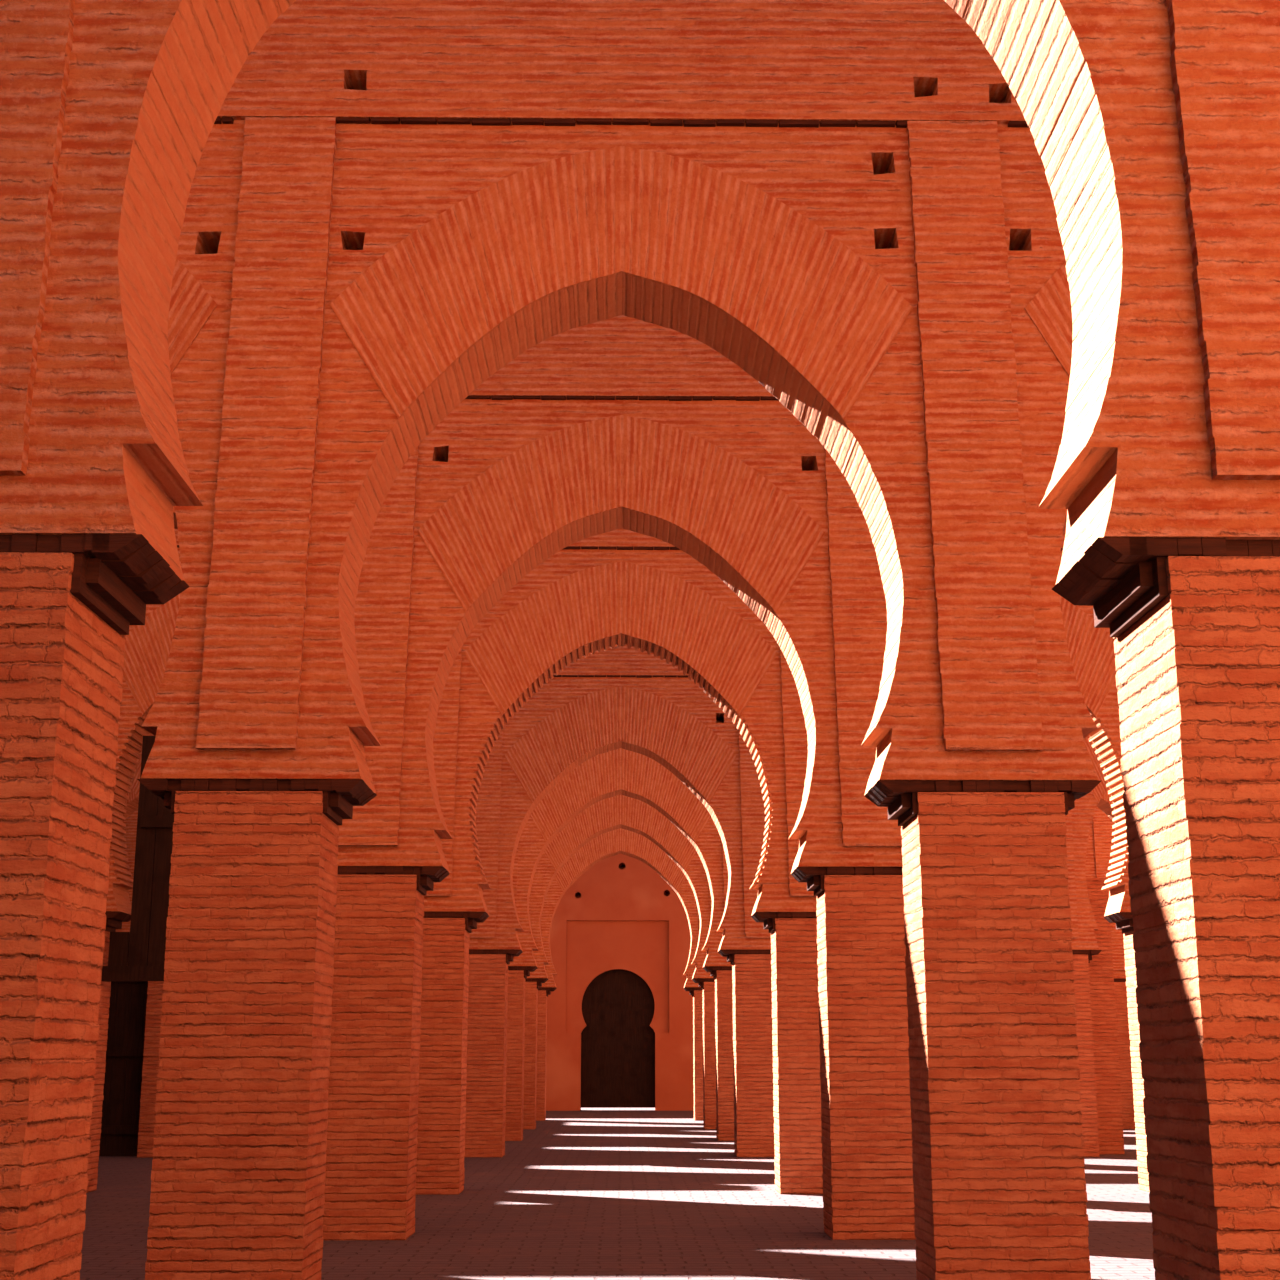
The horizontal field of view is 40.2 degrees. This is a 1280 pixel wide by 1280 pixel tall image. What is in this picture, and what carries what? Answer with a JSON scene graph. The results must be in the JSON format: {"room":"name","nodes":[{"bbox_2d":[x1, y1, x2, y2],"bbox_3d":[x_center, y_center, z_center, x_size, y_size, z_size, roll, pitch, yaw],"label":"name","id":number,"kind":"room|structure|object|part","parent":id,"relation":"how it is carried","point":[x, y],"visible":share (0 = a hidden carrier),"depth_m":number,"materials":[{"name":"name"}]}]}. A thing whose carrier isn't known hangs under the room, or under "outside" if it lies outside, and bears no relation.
{"room":"mosque","nodes":[
{"label":"mosque","id":0,"kind":"room"},
{"bbox_2d":[80,1108,1154,1279],"bbox_3d":[-0.350,8.841,30.274,60.000,0.001,87.000,0,-13,-1],"label":"floor","id":1,"kind":"structure","parent":0,"point":[586,1193],"depth_m":17.18,"materials":[{"name":"tile"}]},
{"bbox_2d":[0,533,188,1279],"bbox_3d":[-2.448,1.349,6.045,1.418,3.371,0.729,0,-13,-1],"label":"brick pillar","id":2,"kind":"structure","parent":1,"relation":"on","point":[69,603],"depth_m":6.01,"materials":[{"name":"orange brick"}]},
{"bbox_2d":[86,911,130,1192],"bbox_3d":[-7.115,5.032,21.450,1.446,3.331,0.729,0,-13,-1],"label":"brick pillar","id":3,"kind":"structure","parent":1,"relation":"on","point":[114,919],"depth_m":21.56,"materials":[{"name":"orange brick"}]},
{"bbox_2d":[99,981,147,1155],"bbox_3d":[-9.667,6.958,29.022,2.970,3.075,0.100,0,-13,-1],"label":"doorway","id":4,"kind":"object","parent":1,"relation":"on","point":[128,999],"visible":0.14,"depth_m":29.00,"materials":[{"name":"brown wood"}]},
{"bbox_2d":[137,981,163,1157],"bbox_3d":[-7.684,6.846,29.082,1.446,3.331,0.729,0,-13,-1],"label":"brick pillar","id":5,"kind":"structure","parent":1,"relation":"on","point":[147,1119],"depth_m":28.66,"materials":[{"name":"brick"}]},
{"bbox_2d":[137,778,376,1279],"bbox_3d":[-2.509,2.592,11.187,1.446,3.331,0.729,0,-13,-1],"label":"brick pillar","id":6,"kind":"structure","parent":1,"relation":"on","point":[238,1171],"depth_m":10.88,"materials":[{"name":"brick"}]},
{"bbox_2d":[323,866,449,1239],"bbox_3d":[-2.565,3.818,16.343,1.446,3.331,0.729,0,-13,-1],"label":"brick pillar","id":7,"kind":"structure","parent":1,"relation":"on","point":[372,1125],"depth_m":16.01,"materials":[{"name":"orange brick"}]},
{"bbox_2d":[415,911,488,1194],"bbox_3d":[-2.624,5.043,21.499,1.445,3.331,0.728,0,-13,-1],"label":"brick pillar","id":8,"kind":"structure","parent":1,"relation":"on","point":[440,1169],"depth_m":21.17,"materials":[{"name":"brick"}]},
{"bbox_2d":[464,949,521,1156],"bbox_3d":[-2.712,6.859,29.136,1.446,3.331,0.729,0,-13,-1],"label":"brick pillar","id":9,"kind":"structure","parent":1,"relation":"on","point":[486,1067],"depth_m":28.81,"materials":[{"name":"brick"}]},
{"bbox_2d":[505,966,536,1140],"bbox_3d":[-2.776,8.154,34.583,1.446,3.331,0.729,0,-13,-1],"label":"brick pillar","id":10,"kind":"structure","parent":1,"relation":"on","point":[517,975],"depth_m":34.27,"materials":[{"name":"orange brick"}]},
{"bbox_2d":[523,978,548,1128],"bbox_3d":[-2.835,9.426,39.934,1.446,3.331,0.729,0,-13,-1],"label":"brick pillar","id":11,"kind":"structure","parent":1,"relation":"on","point":[532,985],"depth_m":39.62,"materials":[{"name":"orange brick"}]},
{"bbox_2d":[536,987,556,1120],"bbox_3d":[-2.895,10.674,45.187,1.445,3.331,0.728,0,-13,-1],"label":"brick pillar","id":12,"kind":"structure","parent":1,"relation":"on","point":[543,992],"depth_m":44.90,"materials":[{"name":"orange brick"}]},
{"bbox_2d":[683,987,702,1120],"bbox_3d":[1.865,10.687,45.239,1.446,3.331,0.729,0,-13,-1],"label":"brick pillar","id":13,"kind":"structure","parent":1,"relation":"on","point":[696,992],"depth_m":44.92,"materials":[{"name":"brick"}]},
{"bbox_2d":[692,978,715,1128],"bbox_3d":[1.922,9.438,39.985,1.446,3.331,0.729,0,-13,-1],"label":"brick pillar","id":14,"kind":"structure","parent":1,"relation":"on","point":[707,984],"depth_m":39.66,"materials":[{"name":"brick"}]},
{"bbox_2d":[703,966,733,1140],"bbox_3d":[1.985,8.166,34.635,1.446,3.331,0.729,0,-13,-1],"label":"brick pillar","id":15,"kind":"structure","parent":1,"relation":"on","point":[722,975],"depth_m":34.32,"materials":[{"name":"orange brick"}]},
{"bbox_2d":[718,949,774,1156],"bbox_3d":[2.048,6.871,29.187,1.445,3.331,0.728,0,-13,-1],"label":"brick pillar","id":16,"kind":"structure","parent":1,"relation":"on","point":[751,968],"depth_m":28.85,"materials":[{"name":"brick"}]},
{"bbox_2d":[751,912,822,1193],"bbox_3d":[2.135,5.056,21.550,1.446,3.331,0.729,0,-13,-1],"label":"brick pillar","id":17,"kind":"structure","parent":1,"relation":"on","point":[798,1165],"depth_m":21.22,"materials":[{"name":"orange brick"}]},
{"bbox_2d":[791,866,915,1239],"bbox_3d":[2.192,3.830,16.394,1.446,3.331,0.729,0,-13,-1],"label":"brick pillar","id":18,"kind":"structure","parent":1,"relation":"on","point":[866,1121],"depth_m":16.06,"materials":[{"name":"brick"}]},
{"bbox_2d":[864,780,1100,1279],"bbox_3d":[2.253,2.604,11.238,1.446,3.331,0.729,0,-13,-1],"label":"brick pillar","id":19,"kind":"structure","parent":1,"relation":"on","point":[998,1165],"depth_m":10.95,"materials":[{"name":"orange brick"}]},
{"bbox_2d":[1072,950,1101,1156],"bbox_3d":[7.018,6.884,29.241,1.446,3.331,0.729,0,-13,-1],"label":"brick pillar","id":20,"kind":"structure","parent":1,"relation":"on","point":[1081,958],"depth_m":28.90,"materials":[{"name":"orange brick"}]},
{"bbox_2d":[1086,878,1124,1153],"bbox_3d":[7.605,6.400,29.948,0.990,4.600,0.340,0,-13,-1],"label":"brick pier","id":21,"kind":"object","parent":1,"relation":"on","point":[1101,981],"visible":0.43,"depth_m":29.72,"materials":[{"name":"orange brick"}]},
{"bbox_2d":[1114,978,1134,1128],"bbox_3d":[10.904,9.461,40.082,1.445,3.331,0.728,0,-13,-1],"label":"brick pillar","id":22,"kind":"structure","parent":1,"relation":"on","point":[1127,1100],"depth_m":39.73,"materials":[{"name":"brick"}]},
{"bbox_2d":[1104,912,1149,1191],"bbox_3d":[6.623,5.067,21.599,1.446,3.331,0.729,0,-13,-1],"label":"brick pillar","id":23,"kind":"structure","parent":1,"relation":"on","point":[1123,920],"depth_m":21.73,"materials":[{"name":"brick"}]},
{"bbox_2d":[1052,537,1279,1279],"bbox_3d":[2.310,1.361,6.097,1.418,3.371,0.729,0,-13,-1],"label":"brick pillar","id":24,"kind":"structure","parent":1,"relation":"on","point":[1193,623],"depth_m":5.99,"materials":[{"name":"brick"}]},
{"bbox_2d":[106,528,1130,915],"bbox_3d":[-1.260,-0.359,22.770,28.330,7.769,0.775,0,-13,-1],"label":"arch","id":25,"kind":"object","parent":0,"point":[619,587],"depth_m":22.29,"materials":[{"name":"brick"}]},
{"bbox_2d":[102,736,173,980],"bbox_3d":[-4.870,2.150,22.120,3.520,4.248,0.120,0,-13,-1],"label":"tympanum","id":26,"kind":"object","parent":25,"relation":"attached to","point":[138,954],"visible":0.19,"depth_m":21.84,"materials":[{"name":"brown wood"}]},
{"bbox_2d":[123,748,1114,967],"bbox_3d":[-1.410,2.849,35.832,28.330,7.569,0.775,0,-13,-1],"label":"arch","id":27,"kind":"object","parent":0,"point":[619,771],"depth_m":35.36,"materials":[{"name":"brick"}]},
{"bbox_2d":[141,0,1097,793],"bbox_3d":[-1.143,-2.956,12.493,28.330,8.069,0.775,0,-13,-1],"label":"arch","id":28,"kind":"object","parent":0,"point":[391,203],"depth_m":12.05,"materials":[{"name":"brick"}]},
{"bbox_2d":[130,645,1108,951],"bbox_3d":[-1.348,1.943,30.291,28.330,6.769,0.775,0,-13,-1],"label":"arch","id":29,"kind":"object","parent":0,"point":[622,697],"depth_m":29.92,"materials":[{"name":"brick"}]},
{"bbox_2d":[546,854,693,1110],"bbox_3d":[-1.660,9.631,54.135,29.900,9.500,0.820,0,-13,-1],"label":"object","id":30,"kind":"structure","parent":0,"point":[620,913],"depth_m":53.79,"materials":[{"name":"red paint"}]},
{"bbox_2d":[581,969,654,1107],"bbox_3d":[-0.671,12.169,53.559,2.320,4.145,0.130,0,-13,-1],"label":"door","id":31,"kind":"structure","parent":30,"relation":"in","point":[618,1038],"depth_m":53.51,"materials":[{"name":"brown wood"}]},
{"bbox_3d":[-1.180,12.378,53.477,0.820,3.350,0.040,0,-13,-1],"label":"raised panel","id":32,"kind":"part","parent":31,"relation":"part of","materials":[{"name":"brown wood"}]},
{"bbox_3d":[-0.671,12.013,53.606,2.240,0.100,0.070,0,-13,-1],"label":"transom rail","id":33,"kind":"part","parent":31,"relation":"part of","materials":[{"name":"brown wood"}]},
{"bbox_3d":[-0.160,12.381,53.488,0.820,3.350,0.040,0,-13,-1],"label":"raised panel","id":34,"kind":"part","parent":31,"relation":"part of","materials":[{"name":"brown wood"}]},
{"bbox_2d":[173,315,1066,872],"bbox_3d":[-1.202,-1.633,17.626,28.330,7.869,0.775,0,-13,-1],"label":"arch","id":35,"kind":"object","parent":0,"point":[632,424],"depth_m":17.18,"materials":[{"name":"brick"}]},
{"bbox_2d":[541,828,699,987],"bbox_3d":[-1.531,5.369,46.435,28.330,7.569,0.775,0,-13,-1],"label":"arch","id":36,"kind":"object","parent":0,"point":[618,841],"depth_m":45.94,"materials":[{"name":"brick"}]},
{"bbox_2d":[116,794,1125,977],"bbox_3d":[-1.471,4.120,41.182,28.330,7.569,0.775,0,-13,-1],"label":"arch","id":37,"kind":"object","parent":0,"point":[619,811],"depth_m":40.68,"materials":[{"name":"brick"}]},
{"bbox_2d":[0,0,1279,583],"bbox_3d":[-1.084,-4.296,7.374,28.330,8.229,0.775,0,-13,-1],"label":"arch","id":38,"kind":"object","parent":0,"point":[1154,125],"depth_m":6.41,"materials":[{"name":"brick"}]}
]}

